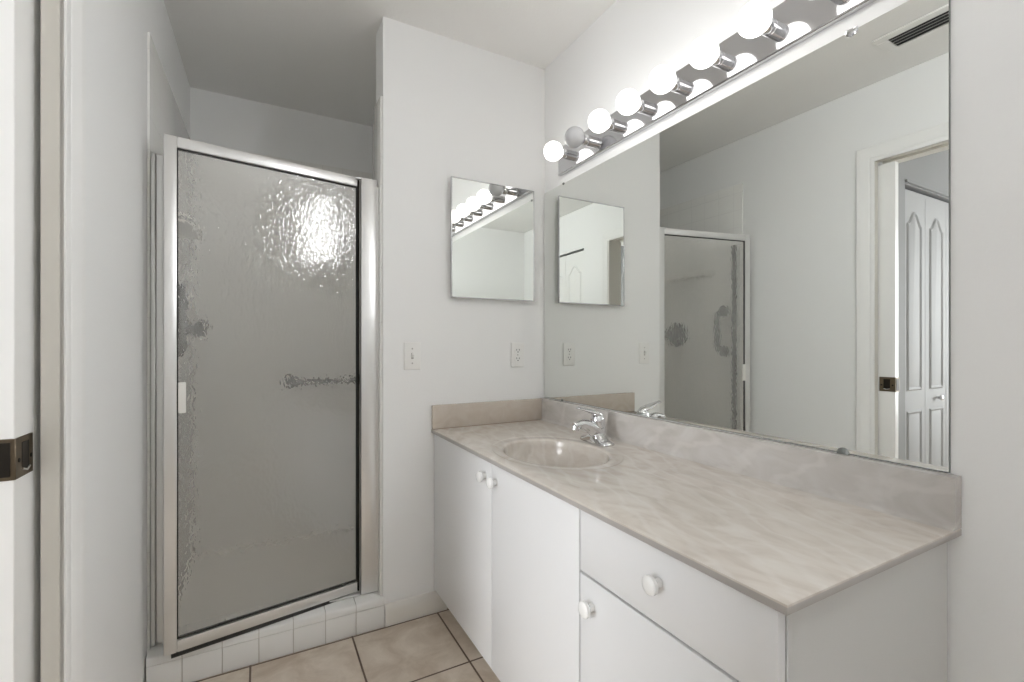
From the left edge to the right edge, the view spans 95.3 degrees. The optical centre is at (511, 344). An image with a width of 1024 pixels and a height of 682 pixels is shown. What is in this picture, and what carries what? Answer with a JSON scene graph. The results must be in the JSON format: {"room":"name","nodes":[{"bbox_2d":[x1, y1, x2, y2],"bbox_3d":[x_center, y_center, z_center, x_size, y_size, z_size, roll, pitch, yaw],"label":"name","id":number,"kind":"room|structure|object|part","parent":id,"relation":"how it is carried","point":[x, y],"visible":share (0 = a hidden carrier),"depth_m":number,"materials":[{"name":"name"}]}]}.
{"room":"bathroom","nodes":[
{"label":"bathroom","id":0,"kind":"room"},
{"bbox_2d":[86,0,189,681],"bbox_3d":[-0.813,-0.092,0.661,0.139,2.440,4.059,0,0,-28],"label":"wall","id":1,"kind":"structure","parent":0,"point":[116,30],"depth_m":1.27,"materials":[{"name":"white paint"}]},
{"bbox_2d":[0,0,40,681],"bbox_3d":[-1.051,0.105,1.132,0.044,2.021,0.744,0,0,-28],"label":"door","id":2,"kind":"structure","parent":1,"relation":"in","point":[20,20],"depth_m":0.83,"materials":[{"name":"paint"}]},
{"bbox_3d":[-0.897,0.201,0.833,0.040,0.072,0.069,0,0,-28],"label":"latch plate","id":3,"kind":"part","parent":2,"relation":"part of","materials":[{"name":"brown metal"}]},
{"bbox_2d":[41,0,85,681],"bbox_3d":[-0.747,0.065,0.545,0.149,2.125,0.882,0,0,-28],"label":"door frame","id":4,"kind":"structure","parent":1,"relation":"attached to","point":[74,121],"depth_m":0.89,"materials":[{"name":"paint"}]},
{"bbox_2d":[163,134,358,658],"bbox_3d":[-0.866,0.170,1.687,0.633,1.681,0.027,0,0,-39],"label":"shower door","id":5,"kind":"structure","parent":1,"relation":"attached to","point":[261,253],"depth_m":1.65,"materials":[{"name":"textured obscure glass"},{"name":"bright aluminium"},{"name":"black rubber"}]},
{"bbox_3d":[-1.070,0.174,1.513,0.021,0.100,0.014,0,0,-39],"label":"pull handle","id":6,"kind":"part","parent":5,"relation":"part of","materials":[{"name":"white plastic"}]},
{"bbox_3d":[-0.857,-0.652,1.698,0.591,0.036,0.022,0,0,-39],"label":"rail","id":7,"kind":"part","parent":5,"relation":"part of","materials":[{"name":"metal"}]},
{"bbox_3d":[-0.857,0.976,1.698,0.591,0.038,0.022,0,0,-39],"label":"rail","id":8,"kind":"part","parent":5,"relation":"part of","materials":[{"name":"metal"}]},
{"bbox_2d":[190,87,372,179],"bbox_3d":[-1.376,-0.092,2.595,1.150,2.440,0.120,0,0,-28],"label":"wall","id":9,"kind":"structure","parent":0,"point":[218,119],"depth_m":2.57,"materials":[{"name":"white paint"}]},
{"bbox_2d":[194,608,499,681],"bbox_3d":[-1.232,1.168,0.383,4.500,0.080,4.170,0,0,-28],"label":"floor","id":10,"kind":"structure","parent":0,"point":[434,647],"depth_m":1.66,"materials":[{"name":"beige tile"}]},
{"bbox_2d":[146,583,384,681],"bbox_3d":[-0.875,1.063,1.740,0.759,0.128,0.144,0,0,-28],"label":"shower curb","id":11,"kind":"object","parent":10,"relation":"on","point":[338,620],"visible":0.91,"depth_m":1.68,"materials":[{"name":"white tile"}]},
{"bbox_2d":[434,434,946,681],"bbox_3d":[0.254,0.750,1.435,0.581,0.755,1.484,0,0,-28],"label":"vanity cabinet","id":12,"kind":"object","parent":10,"relation":"on","point":[544,588],"visible":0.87,"depth_m":0.95,"materials":[{"name":"white laminate"}]},
{"bbox_3d":[-0.189,0.702,1.722,0.018,0.652,0.553,0,0,-28],"label":"door","id":13,"kind":"part","parent":12,"relation":"part of","materials":[{"name":"white laminate"}]},
{"bbox_3d":[-0.100,0.428,1.509,0.030,0.035,0.035,0,0,-28],"label":"knob","id":14,"kind":"part","parent":12,"relation":"part of","materials":[{"name":"white ceramic"}]},
{"bbox_3d":[-0.062,0.428,1.440,0.030,0.035,0.035,0,0,-28],"label":"knob","id":15,"kind":"part","parent":12,"relation":"part of","materials":[{"name":"white ceramic"}]},
{"bbox_3d":[0.053,0.702,1.275,0.018,0.652,0.457,0,0,-28],"label":"door","id":16,"kind":"part","parent":12,"relation":"part of","materials":[{"name":"white laminate"}]},
{"bbox_3d":[0.164,0.580,1.022,0.030,0.035,0.035,0,0,-28],"label":"knob","id":17,"kind":"part","parent":12,"relation":"part of","materials":[{"name":"white ceramic"}]},
{"bbox_3d":[0.257,0.438,0.850,0.030,0.035,0.035,0,0,-28],"label":"knob","id":18,"kind":"part","parent":12,"relation":"part of","materials":[{"name":"white ceramic"}]},
{"bbox_3d":[0.274,0.775,0.866,0.018,0.506,0.462,0,0,-28],"label":"door","id":19,"kind":"part","parent":12,"relation":"part of","materials":[{"name":"white laminate"}]},
{"bbox_3d":[0.274,0.446,0.866,0.018,0.139,0.462,0,0,-28],"label":"drawer","id":20,"kind":"part","parent":12,"relation":"part of","materials":[{"name":"white laminate"}]},
{"bbox_2d":[431,398,961,615],"bbox_3d":[0.266,0.378,1.432,0.563,0.246,1.505,0,0,-28],"label":"countertop","id":21,"kind":"structure","parent":12,"relation":"on","point":[788,527],"depth_m":1.05,"materials":[{"name":"beige stone"}]},
{"bbox_2d":[504,441,608,466],"bbox_3d":[0.143,0.433,1.566,0.331,0.136,0.424,0,0,-28],"label":"basin","id":22,"kind":"object","parent":21,"relation":"in","point":[529,453],"depth_m":1.71,"materials":[{"name":"stone"}]},
{"bbox_2d":[571,407,613,445],"bbox_3d":[0.275,0.290,1.679,0.146,0.133,0.160,0,0,-28],"label":"faucet","id":23,"kind":"object","parent":21,"relation":"on","point":[595,428],"visible":1,"depth_m":1.67,"materials":[{"name":"silver metal"}]},
{"bbox_3d":[0.276,0.310,1.680,0.134,0.083,0.058,0,0,-28],"label":"spout","id":24,"kind":"part","parent":23,"relation":"part of","materials":[{"name":"silver metal"}]},
{"bbox_3d":[0.281,0.246,1.683,0.116,0.046,0.042,0,0,-28],"label":"lever","id":25,"kind":"part","parent":23,"relation":"part of","materials":[{"name":"silver metal"}]},
{"bbox_3d":[0.314,0.287,1.701,0.056,0.067,0.050,0,0,-28],"label":"handle","id":26,"kind":"part","parent":23,"relation":"part of","materials":[{"name":"silver metal"}]},
{"bbox_3d":[0.621,0.750,0.799,0.524,0.755,0.016,0,0,-28],"label":"panel","id":27,"kind":"part","parent":12,"relation":"part of","materials":[{"name":"white wood"}]},
{"bbox_2d":[359,526,359,582],"bbox_3d":[-1.033,1.105,2.218,0.906,0.045,0.850,0,0,-28],"label":"floor","id":28,"kind":"structure","parent":0,"point":[359,526],"depth_m":2.40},
{"bbox_2d":[373,125,373,179],"bbox_3d":[-0.613,-0.092,2.519,0.120,2.440,0.979,0,0,-28],"label":"wall","id":29,"kind":"structure","parent":0,"point":[373,125],"depth_m":2.79,"materials":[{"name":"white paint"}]},
{"bbox_2d":[164,0,616,126],"bbox_3d":[-1.232,-1.352,0.383,4.500,0.080,4.170,0,0,-28],"label":"ceiling","id":30,"kind":"structure","parent":0,"point":[318,57],"depth_m":1.99,"materials":[{"name":"paint"}]},
{"bbox_2d":[376,16,544,607],"bbox_3d":[-0.158,-0.092,2.135,0.885,2.440,0.130,0,0,-28],"label":"wall","id":31,"kind":"structure","parent":0,"point":[451,107],"depth_m":1.97,"materials":[{"name":"white paint"}]},
{"bbox_2d":[151,151,378,646],"bbox_3d":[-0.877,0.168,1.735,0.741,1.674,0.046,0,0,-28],"label":"shower door frame","id":32,"kind":"object","parent":31,"relation":"attached to","point":[369,191],"visible":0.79,"depth_m":1.86,"materials":[{"name":"metal"}]},
{"bbox_2d":[374,95,382,595],"bbox_3d":[-0.552,0.015,1.924,0.010,2.025,0.122,0,0,-28],"label":"tile","id":33,"kind":"structure","parent":31,"relation":"attached to","point":[378,109],"depth_m":1.87,"materials":[{"name":"white tile"}]},
{"bbox_2d":[404,342,419,369],"bbox_3d":[-0.408,0.049,1.915,0.070,0.114,0.016,0,0,-28],"label":"light switch","id":34,"kind":"object","parent":31,"relation":"attached to","point":[411,349],"visible":1,"depth_m":1.92,"materials":[{"name":"white plastic"}]},
{"bbox_2d":[385,591,446,626],"bbox_3d":[-0.394,1.085,1.926,0.259,0.086,0.013,0,0,-28],"label":"baseboard","id":35,"kind":"structure","parent":31,"relation":"attached to","point":[414,607],"depth_m":1.91,"materials":[{"name":"paint"}]},
{"bbox_2d":[451,176,533,301],"bbox_3d":[-0.082,-0.455,2.084,0.411,0.514,0.026,0,0,-28],"label":"medicine cabinet","id":36,"kind":"object","parent":31,"relation":"attached to","point":[492,225],"visible":1,"depth_m":2.07,"materials":[{"name":"metal"}]},
{"bbox_2d":[511,343,523,366],"bbox_3d":[0.026,0.050,2.155,0.070,0.112,0.008,0,0,-28],"label":"power outlet","id":37,"kind":"object","parent":31,"relation":"attached to","point":[517,349],"visible":1,"depth_m":2.15,"materials":[{"name":"white plastic"}]},
{"bbox_2d":[515,356,520,361],"bbox_3d":[0.027,0.069,2.153,0.033,0.025,0.002,0,0,-28],"label":"receptacle","id":38,"kind":"object","parent":37,"relation":"attached to","point":[517,358],"depth_m":2.15,"materials":[{"name":"white plastic"}]},
{"bbox_2d":[545,0,1023,681],"bbox_3d":[0.935,-0.092,0.917,0.120,2.440,3.050,0,0,-28],"label":"wall","id":39,"kind":"structure","parent":0,"point":[620,51],"depth_m":0.89,"materials":[{"name":"white paint"}]},
{"bbox_2d":[544,0,875,175],"bbox_3d":[0.456,-0.821,1.530,0.138,0.125,1.243,0,0,-28],"label":"vanity light bar","id":40,"kind":"object","parent":39,"relation":"attached to","point":[764,32],"visible":1,"depth_m":1.36,"materials":[{"name":"metal"}]},
{"bbox_3d":[0.177,-0.821,1.988,0.084,0.081,0.081,0,0,-28],"label":"bulb","id":41,"kind":"part","parent":40,"relation":"part of","materials":[{"name":"white glass"}]},
{"bbox_2d":[561,148,571,159],"bbox_3d":[0.231,-0.821,2.017,0.044,0.041,0.041,0,0,-28],"label":"socket","id":42,"kind":"object","parent":40,"relation":"attached to","point":[566,154],"depth_m":2.00,"materials":[{"name":"silver metal"}]},
{"bbox_3d":[0.250,-0.821,1.854,0.084,0.081,0.081,0,0,-28],"label":"bulb","id":43,"kind":"part","parent":40,"relation":"part of","materials":[{"name":"white glass"}]},
{"bbox_2d":[582,134,594,146],"bbox_3d":[0.303,-0.821,1.883,0.044,0.041,0.041,0,0,-28],"label":"socket","id":44,"kind":"object","parent":40,"relation":"attached to","point":[589,140],"depth_m":1.87,"materials":[{"name":"silver metal"}]},
{"bbox_3d":[0.323,-0.821,1.719,0.084,0.081,0.081,0,0,-28],"label":"bulb","id":45,"kind":"part","parent":40,"relation":"part of","materials":[{"name":"white glass"}]},
{"bbox_2d":[607,118,620,131],"bbox_3d":[0.376,-0.821,1.748,0.044,0.041,0.041,0,0,-28],"label":"socket","id":46,"kind":"object","parent":40,"relation":"attached to","point":[615,123],"depth_m":1.74,"materials":[{"name":"silver metal"}]},
{"bbox_3d":[0.396,-0.821,1.584,0.084,0.081,0.081,0,0,-28],"label":"bulb","id":47,"kind":"part","parent":40,"relation":"part of","materials":[{"name":"white glass"}]},
{"bbox_2d":[636,99,650,114],"bbox_3d":[0.449,-0.821,1.613,0.044,0.041,0.041,0,0,-28],"label":"socket","id":48,"kind":"object","parent":40,"relation":"attached to","point":[644,108],"depth_m":1.60,"materials":[{"name":"silver metal"}]},
{"bbox_3d":[0.468,-0.821,1.450,0.084,0.081,0.081,0,0,-28],"label":"bulb","id":49,"kind":"part","parent":40,"relation":"part of","materials":[{"name":"white glass"}]},
{"bbox_2d":[670,77,686,93],"bbox_3d":[0.522,-0.821,1.479,0.044,0.041,0.041,0,0,-28],"label":"socket","id":50,"kind":"object","parent":40,"relation":"attached to","point":[680,86],"depth_m":1.47,"materials":[{"name":"silver metal"}]},
{"bbox_3d":[0.541,-0.821,1.315,0.084,0.081,0.081,0,0,-28],"label":"bulb","id":51,"kind":"part","parent":40,"relation":"part of","materials":[{"name":"white glass"}]},
{"bbox_2d":[711,50,729,68],"bbox_3d":[0.594,-0.821,1.344,0.044,0.041,0.041,0,0,-28],"label":"socket","id":52,"kind":"object","parent":40,"relation":"attached to","point":[722,61],"depth_m":1.34,"materials":[{"name":"silver metal"}]},
{"bbox_3d":[0.614,-0.821,1.181,0.084,0.081,0.081,0,0,-28],"label":"bulb","id":53,"kind":"part","parent":40,"relation":"part of","materials":[{"name":"white glass"}]},
{"bbox_2d":[761,17,781,38],"bbox_3d":[0.667,-0.821,1.210,0.044,0.041,0.041,0,0,-28],"label":"socket","id":54,"kind":"object","parent":40,"relation":"attached to","point":[774,30],"depth_m":1.20,"materials":[{"name":"silver metal"}]},
{"bbox_2d":[544,0,950,472],"bbox_3d":[0.507,-0.232,1.571,0.008,0.978,1.486,0,0,-28],"label":"wall mirror","id":55,"kind":"object","parent":39,"relation":"attached to","point":[773,262],"visible":1,"depth_m":1.21,"materials":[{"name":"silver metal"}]},
{"bbox_2d":[539,398,961,531],"bbox_3d":[0.496,0.306,1.557,0.039,0.100,1.505,0,0,-28],"label":"backsplash","id":56,"kind":"structure","parent":39,"relation":"attached to","point":[928,497],"depth_m":1.14,"materials":[{"name":"grey stone"}]}
]}

